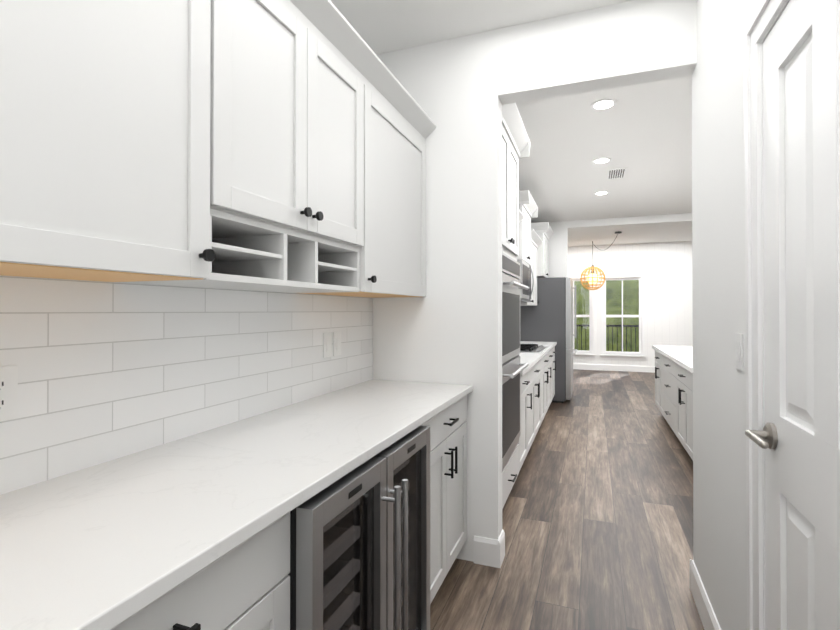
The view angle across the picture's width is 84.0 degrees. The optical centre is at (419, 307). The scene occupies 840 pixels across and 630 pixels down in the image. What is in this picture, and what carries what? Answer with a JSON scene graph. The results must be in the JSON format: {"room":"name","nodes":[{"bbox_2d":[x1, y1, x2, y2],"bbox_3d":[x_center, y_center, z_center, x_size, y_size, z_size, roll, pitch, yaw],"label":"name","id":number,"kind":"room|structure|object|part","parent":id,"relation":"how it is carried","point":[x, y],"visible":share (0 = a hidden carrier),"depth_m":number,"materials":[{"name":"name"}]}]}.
{"room":"butler's pantry","nodes":[
{"label":"butler's pantry","id":0,"kind":"room"},
{"bbox_2d":[330,0,691,245],"bbox_3d":[1.985,-1.465,4.406,6.400,0.100,12.550,0,0,20],"label":"ceiling","id":1,"kind":"structure","parent":0,"point":[642,132],"depth_m":3.79,"materials":[{"name":"white paint"}]},
{"bbox_2d":[580,231,621,289],"bbox_3d":[3.549,-0.879,9.229,0.748,1.013,1.408,0,0,20],"label":"pendant lamp","id":2,"kind":"object","parent":1,"relation":"hanging from","point":[596,269],"depth_m":9.61,"materials":[{"name":"gold metal"}]},
{"bbox_3d":[3.588,-0.941,9.144,0.615,0.890,1.275,0,0,20],"label":"hanging pendant lamp","id":3,"kind":"part","parent":2,"relation":"part of","materials":[{"name":"gold metal"}]},
{"bbox_3d":[3.604,-1.111,9.110,0.008,0.498,1.191,0,0,-1],"label":"hanging cord pendant light","id":4,"kind":"part","parent":2,"relation":"part of","materials":[{"name":"black metal"}]},
{"bbox_2d":[592,157,610,163],"bbox_3d":[1.742,-1.411,4.469,0.170,0.008,0.170,0,0,20],"label":"recessed light","id":5,"kind":"object","parent":1,"relation":"in","point":[601,160],"visible":0.88,"depth_m":4.45,"materials":[{"name":"white paint"}]},
{"bbox_2d":[594,191,608,194],"bbox_3d":[2.216,-1.403,5.702,0.170,0.008,0.170,0,0,20],"label":"recessed light","id":6,"kind":"object","parent":1,"relation":"in","point":[601,193],"visible":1,"depth_m":5.70,"materials":[{"name":"white paint"}]},
{"bbox_2d":[591,99,616,109],"bbox_3d":[1.280,-1.418,3.254,0.170,0.008,0.170,0,0,20],"label":"recessed light","id":7,"kind":"object","parent":1,"relation":"in","point":[602,104],"visible":1,"depth_m":3.24,"materials":[{"name":"white paint"}]},
{"bbox_2d":[607,167,626,178],"bbox_3d":[2.057,-1.406,4.886,0.180,0.012,0.360,0,0,20],"label":"ceiling vent","id":8,"kind":"object","parent":1,"relation":"in","point":[614,173],"visible":0.98,"depth_m":4.86,"materials":[{"name":"white metal"}]},
{"bbox_2d":[567,213,691,228],"bbox_3d":[4.180,-1.345,6.897,3.820,0.110,0.150,0,0,20],"label":"beam","id":9,"kind":"structure","parent":1,"relation":"attached to","point":[638,220],"depth_m":7.18,"materials":[{"name":"white paint"}]},
{"bbox_2d":[373,0,696,561],"bbox_3d":[0.501,-0.057,2.404,1.605,2.740,0.120,0,0,20],"label":"wall","id":10,"kind":"structure","parent":0,"point":[461,91],"depth_m":2.42,"materials":[{"name":"white paint"}]},
{"bbox_2d":[280,0,435,143],"bbox_3d":[-0.467,-0.938,1.141,0.095,0.095,2.927,0,0,20],"label":"crown molding","id":11,"kind":"structure","parent":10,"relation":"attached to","point":[329,26],"depth_m":1.75,"materials":[{"name":"white paint"}]},
{"bbox_2d":[474,529,504,567],"bbox_3d":[0.364,1.245,2.440,0.138,0.135,0.134,0,0,20],"label":"baseboard","id":12,"kind":"structure","parent":10,"relation":"attached to","point":[489,552],"depth_m":2.38,"materials":[{"name":"white paint"}]},
{"bbox_2d":[548,221,567,277],"bbox_3d":[1.274,-0.023,7.968,2.380,2.740,0.150,0,0,20],"label":"wall","id":13,"kind":"structure","parent":0,"point":[558,253],"depth_m":7.54,"materials":[{"name":"white paint"}]},
{"bbox_2d":[430,369,703,629],"bbox_3d":[1.985,1.375,4.389,6.400,0.100,12.550,0,0,20],"label":"floor","id":14,"kind":"structure","parent":0,"point":[597,518],"depth_m":2.76,"materials":[{"name":"brown wood"}]},
{"bbox_2d":[112,512,289,629],"bbox_3d":[-0.640,0.861,0.774,0.591,0.884,0.696,0,0,20],"label":"base cabinet","id":15,"kind":"object","parent":14,"relation":"on","point":[245,585],"visible":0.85,"depth_m":0.86,"materials":[{"name":"white paint"}]},
{"bbox_2d":[288,456,400,629],"bbox_3d":[-0.408,0.870,1.269,0.628,0.872,0.386,0,0,20],"label":"wine cooler","id":16,"kind":"object","parent":14,"relation":"on","point":[337,574],"visible":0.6,"depth_m":1.17,"materials":[{"name":"silver"}]},
{"bbox_2d":[375,426,429,629],"bbox_3d":[-0.272,0.872,1.635,0.628,0.872,0.386,0,0,20],"label":"wine cooler","id":17,"kind":"object","parent":14,"relation":"on","point":[407,456],"visible":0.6,"depth_m":1.59,"materials":[{"name":"silver"}]},
{"bbox_2d":[420,395,466,603],"bbox_3d":[-0.120,0.869,2.175,0.591,0.884,0.725,0,0,20],"label":"base cabinet","id":18,"kind":"object","parent":14,"relation":"on","point":[448,481],"visible":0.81,"depth_m":2.08,"materials":[{"name":"white paint"}]},
{"bbox_2d":[502,103,529,508],"bbox_3d":[0.325,0.042,3.093,0.689,2.550,1.041,0,0,20],"label":"tall cabinet","id":19,"kind":"object","parent":14,"relation":"on","point":[515,143],"visible":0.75,"depth_m":3.01,"materials":[{"name":"white paint"}]},
{"bbox_2d":[518,370,529,470],"bbox_3d":[0.532,0.911,3.764,0.606,0.820,0.518,0,0,20],"label":"base cabinet","id":20,"kind":"object","parent":14,"relation":"on","point":[524,439],"depth_m":3.73,"materials":[{"name":"white paint"}]},
{"bbox_2d":[519,341,556,375],"bbox_3d":[1.043,0.489,5.107,0.632,0.040,3.386,0,0,20],"label":"countertop","id":21,"kind":"structure","parent":20,"relation":"on","point":[532,359],"depth_m":4.65,"materials":[{"name":"stone"}]},
{"bbox_2d":[520,344,546,352],"bbox_3d":[1.139,0.449,5.290,0.510,0.042,0.760,0,0,20],"label":"cooktop","id":22,"kind":"object","parent":21,"relation":"in","point":[530,348],"visible":0.44,"depth_m":5.09,"materials":[{"name":"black metal"}]},
{"bbox_2d":[530,359,541,446],"bbox_3d":[0.785,0.915,4.448,0.606,0.820,1.180,0,0,20],"label":"base cabinet","id":23,"kind":"object","parent":14,"relation":"on","point":[537,386],"depth_m":4.38,"materials":[{"name":"white paint"}]},
{"bbox_2d":[542,351,549,420],"bbox_3d":[1.102,0.920,5.301,0.606,0.820,0.880,0,0,20],"label":"base cabinet","id":24,"kind":"object","parent":14,"relation":"on","point":[546,359],"depth_m":5.31,"materials":[{"name":"white paint"}]},
{"bbox_2d":[520,277,576,402],"bbox_3d":[1.925,0.456,7.073,0.843,1.770,0.900,0,0,20],"label":"fridge","id":25,"kind":"object","parent":14,"relation":"on","point":[548,317],"visible":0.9,"depth_m":6.60,"materials":[{"name":"grey metal"}]},
{"bbox_2d":[550,348,553,403],"bbox_3d":[1.315,0.924,5.872,0.606,0.820,0.580,0,0,20],"label":"base cabinet","id":26,"kind":"object","parent":14,"relation":"on","point":[552,350],"depth_m":6.16,"materials":[{"name":"white paint"}]},
{"bbox_2d":[554,355,555,394],"bbox_3d":[1.497,0.927,6.364,0.606,0.820,0.708,0,0,20],"label":"base cabinet","id":27,"kind":"object","parent":14,"relation":"on","point":[554,355],"depth_m":6.53,"materials":[{"name":"white paint"}]},
{"bbox_2d":[655,350,692,459],"bbox_3d":[3.004,0.916,4.605,1.039,0.820,2.460,0,0,20],"label":"kitchen island","id":28,"kind":"object","parent":14,"relation":"on","point":[674,392],"visible":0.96,"depth_m":4.39,"materials":[{"name":"white paint"}]},
{"bbox_2d":[652,345,692,372],"bbox_3d":[3.151,0.486,4.553,1.325,0.040,2.520,0,0,20],"label":"island countertop","id":29,"kind":"structure","parent":28,"relation":"on","point":[681,356],"depth_m":4.79,"materials":[{"name":"stone"}]},
{"bbox_3d":[-0.888,0.857,0.108,0.591,0.884,0.718,0,0,20],"label":"base cabinet","id":30,"kind":"object","parent":14,"relation":"on","visible":0},
{"bbox_2d":[0,379,472,629],"bbox_3d":[-0.507,0.406,1.148,0.582,0.030,2.927,0,0,20],"label":"countertop","id":31,"kind":"structure","parent":30,"relation":"on","point":[111,544],"depth_m":0.94,"materials":[{"name":"stone"}]},
{"bbox_2d":[568,241,692,365],"bbox_3d":[4.143,-0.010,10.209,6.400,2.740,0.150,0,0,20],"label":"wall","id":32,"kind":"structure","parent":0,"point":[664,269],"depth_m":9.85,"materials":[{"name":"white paint"}]},
{"bbox_2d":[571,277,594,358],"bbox_3d":[3.434,0.209,10.424,0.880,1.805,0.160,0,0,20],"label":"window","id":33,"kind":"structure","parent":32,"relation":"in","point":[589,354],"depth_m":10.32,"materials":[{"name":"white paint"}]},
{"bbox_2d":[573,363,654,372],"bbox_3d":[4.115,1.292,10.125,6.200,0.135,0.014,0,0,20],"label":"baseboard","id":34,"kind":"structure","parent":32,"relation":"attached to","point":[610,367],"depth_m":10.07,"materials":[{"name":"white paint"}]},
{"bbox_2d":[601,275,644,359],"bbox_3d":[4.371,0.207,10.075,0.880,1.805,0.160,0,0,20],"label":"window","id":35,"kind":"structure","parent":32,"relation":"in","point":[627,355],"depth_m":10.07,"materials":[{"name":"white paint"}]},
{"bbox_2d":[692,0,760,629],"bbox_3d":[0.660,-0.070,0.356,0.120,2.740,3.850,0,0,20],"label":"wall","id":36,"kind":"structure","parent":0,"point":[719,322],"depth_m":1.71,"materials":[{"name":"white paint"}]},
{"bbox_2d":[690,559,720,629],"bbox_3d":[1.116,1.241,1.766,0.014,0.135,0.854,0,0,20],"label":"baseboard","id":37,"kind":"structure","parent":36,"relation":"attached to","point":[708,618],"depth_m":1.91,"materials":[{"name":"white paint"}]},
{"bbox_2d":[735,333,742,370],"bbox_3d":[1.008,0.137,1.479,0.010,0.114,0.070,0,0,20],"label":"light switch","id":38,"kind":"object","parent":36,"relation":"attached to","point":[739,351],"visible":1,"depth_m":1.47,"materials":[{"name":"white plastic"}]},
{"bbox_2d":[744,0,789,629],"bbox_3d":[0.858,0.246,0.913,0.142,2.115,0.895,0,0,20],"label":"door frame","id":39,"kind":"structure","parent":36,"relation":"attached to","point":[765,14],"depth_m":1.30,"materials":[{"name":"white paint"}]},
{"bbox_2d":[745,0,839,629],"bbox_3d":[0.798,0.285,0.933,0.094,2.018,0.724,0,0,20],"label":"pantry door","id":40,"kind":"structure","parent":36,"relation":"in","point":[797,438],"depth_m":1.04,"materials":[{"name":"white paint"}]},
{"bbox_3d":[0.724,-0.040,5.239,0.050,2.740,5.350,0,0,20],"label":"wall","id":41,"kind":"structure","parent":0,"visible":0},
{"bbox_2d":[516,210,523,260],"bbox_3d":[0.628,-0.507,4.269,0.441,0.918,1.514,0,0,20],"label":"upper cabinet","id":42,"kind":"object","parent":41,"relation":"attached to","point":[521,216],"depth_m":4.82,"materials":[{"name":"white paint"}]},
{"bbox_2d":[517,190,537,264],"bbox_3d":[1.048,-0.867,5.330,0.491,0.705,0.907,0,0,20],"label":"upper cabinet","id":43,"kind":"object","parent":41,"relation":"attached to","point":[528,208],"visible":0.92,"depth_m":5.15,"materials":[{"name":"white paint"}]},
{"bbox_2d":[517,259,533,301],"bbox_3d":[1.039,-0.292,5.330,0.473,0.435,0.753,0,0,20],"label":"microwave","id":44,"kind":"object","parent":43,"relation":"attached to","point":[526,271],"visible":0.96,"depth_m":5.16,"materials":[{"name":"silver metal"}]},
{"bbox_2d":[520,229,542,305],"bbox_3d":[1.350,-0.495,6.213,0.441,0.918,1.107,0,0,20],"label":"upper cabinet","id":45,"kind":"object","parent":41,"relation":"attached to","point":[536,241],"visible":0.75,"depth_m":6.28,"materials":[{"name":"white paint"}]},
{"bbox_2d":[531,222,553,277],"bbox_3d":[1.726,-0.834,7.114,0.521,0.750,0.985,0,0,20],"label":"upper cabinet","id":46,"kind":"object","parent":41,"relation":"attached to","point":[544,231],"visible":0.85,"depth_m":6.68,"materials":[{"name":"white paint"}]},
{"bbox_3d":[-0.016,-0.051,3.461,0.100,2.740,9.200,0,0,20],"label":"wall","id":47,"kind":"structure","parent":0,"visible":0},
{"bbox_2d":[0,0,215,281],"bbox_3d":[-0.733,-0.488,0.870,0.356,0.838,0.596,0,0,20],"label":"upper cabinet","id":48,"kind":"object","parent":47,"relation":"attached to","point":[104,140],"visible":1,"depth_m":0.87,"materials":[{"name":"white paint"}]},
{"bbox_2d":[0,275,372,494],"bbox_3d":[-0.778,0.163,1.250,0.008,0.458,2.927,0,0,20],"label":"backsplash","id":49,"kind":"structure","parent":47,"relation":"attached to","point":[108,371],"depth_m":1.30,"materials":[{"name":"tile"}]},
{"bbox_2d":[0,365,17,420],"bbox_3d":[-0.875,0.179,0.967,0.008,0.114,0.070,0,0,20],"label":"electrical outlet","id":50,"kind":"object","parent":49,"relation":"attached to","point":[8,392],"visible":1,"depth_m":0.98,"materials":[{"name":"white plastic"}]},
{"bbox_2d":[323,332,331,357],"bbox_3d":[-0.428,0.171,2.167,0.010,0.114,0.070,0,0,20],"label":"light switch","id":51,"kind":"object","parent":49,"relation":"attached to","point":[327,344],"visible":1,"depth_m":2.16,"materials":[{"name":"white plastic"}]},
{"bbox_2d":[333,332,340,355],"bbox_3d":[-0.397,0.172,2.251,0.010,0.114,0.070,0,0,20],"label":"light switch","id":52,"kind":"object","parent":49,"relation":"attached to","point":[336,343],"visible":1,"depth_m":2.24,"materials":[{"name":"white plastic"}]},
{"bbox_2d":[119,0,363,292],"bbox_3d":[-0.493,-0.484,1.517,0.356,0.838,0.776,0,0,20],"label":"upper cabinet","id":53,"kind":"object","parent":47,"relation":"attached to","point":[286,150],"visible":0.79,"depth_m":1.39,"materials":[{"name":"white paint"}]},
{"bbox_2d":[303,85,425,297],"bbox_3d":[-0.230,-0.479,2.224,0.356,0.838,0.725,0,0,20],"label":"upper cabinet","id":54,"kind":"object","parent":47,"relation":"attached to","point":[392,252],"visible":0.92,"depth_m":2.11,"materials":[{"name":"white paint"}]},
{"label":"outside","id":55,"kind":"structure","parent":0,"visible":0},
{"bbox_3d":[4.917,1.474,10.847,10.000,0.100,1.600,0,0,20],"label":"deck","id":56,"kind":"object","parent":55,"visible":0},
{"bbox_2d":[574,324,638,351],"bbox_3d":[5.139,0.898,11.514,10.045,1.060,0.090,0,0,20],"label":"rail","id":57,"kind":"object","parent":56,"relation":"on","point":[585,326],"depth_m":11.59,"materials":[{"name":"black metal"}]},
{"bbox_3d":[16.767,4.694,48.483,120.000,0.200,77.250,0,0,20],"label":"ground","id":58,"kind":"structure","parent":0,"visible":0},
{"bbox_2d":[574,280,638,351],"bbox_3d":[10.569,1.519,24.521,42.580,11.199,18.493,0,0,20],"label":"trees","id":59,"kind":"object","parent":58,"relation":"on","point":[584,295],"depth_m":17.21,"materials":[{"name":"green plant"}]}
]}

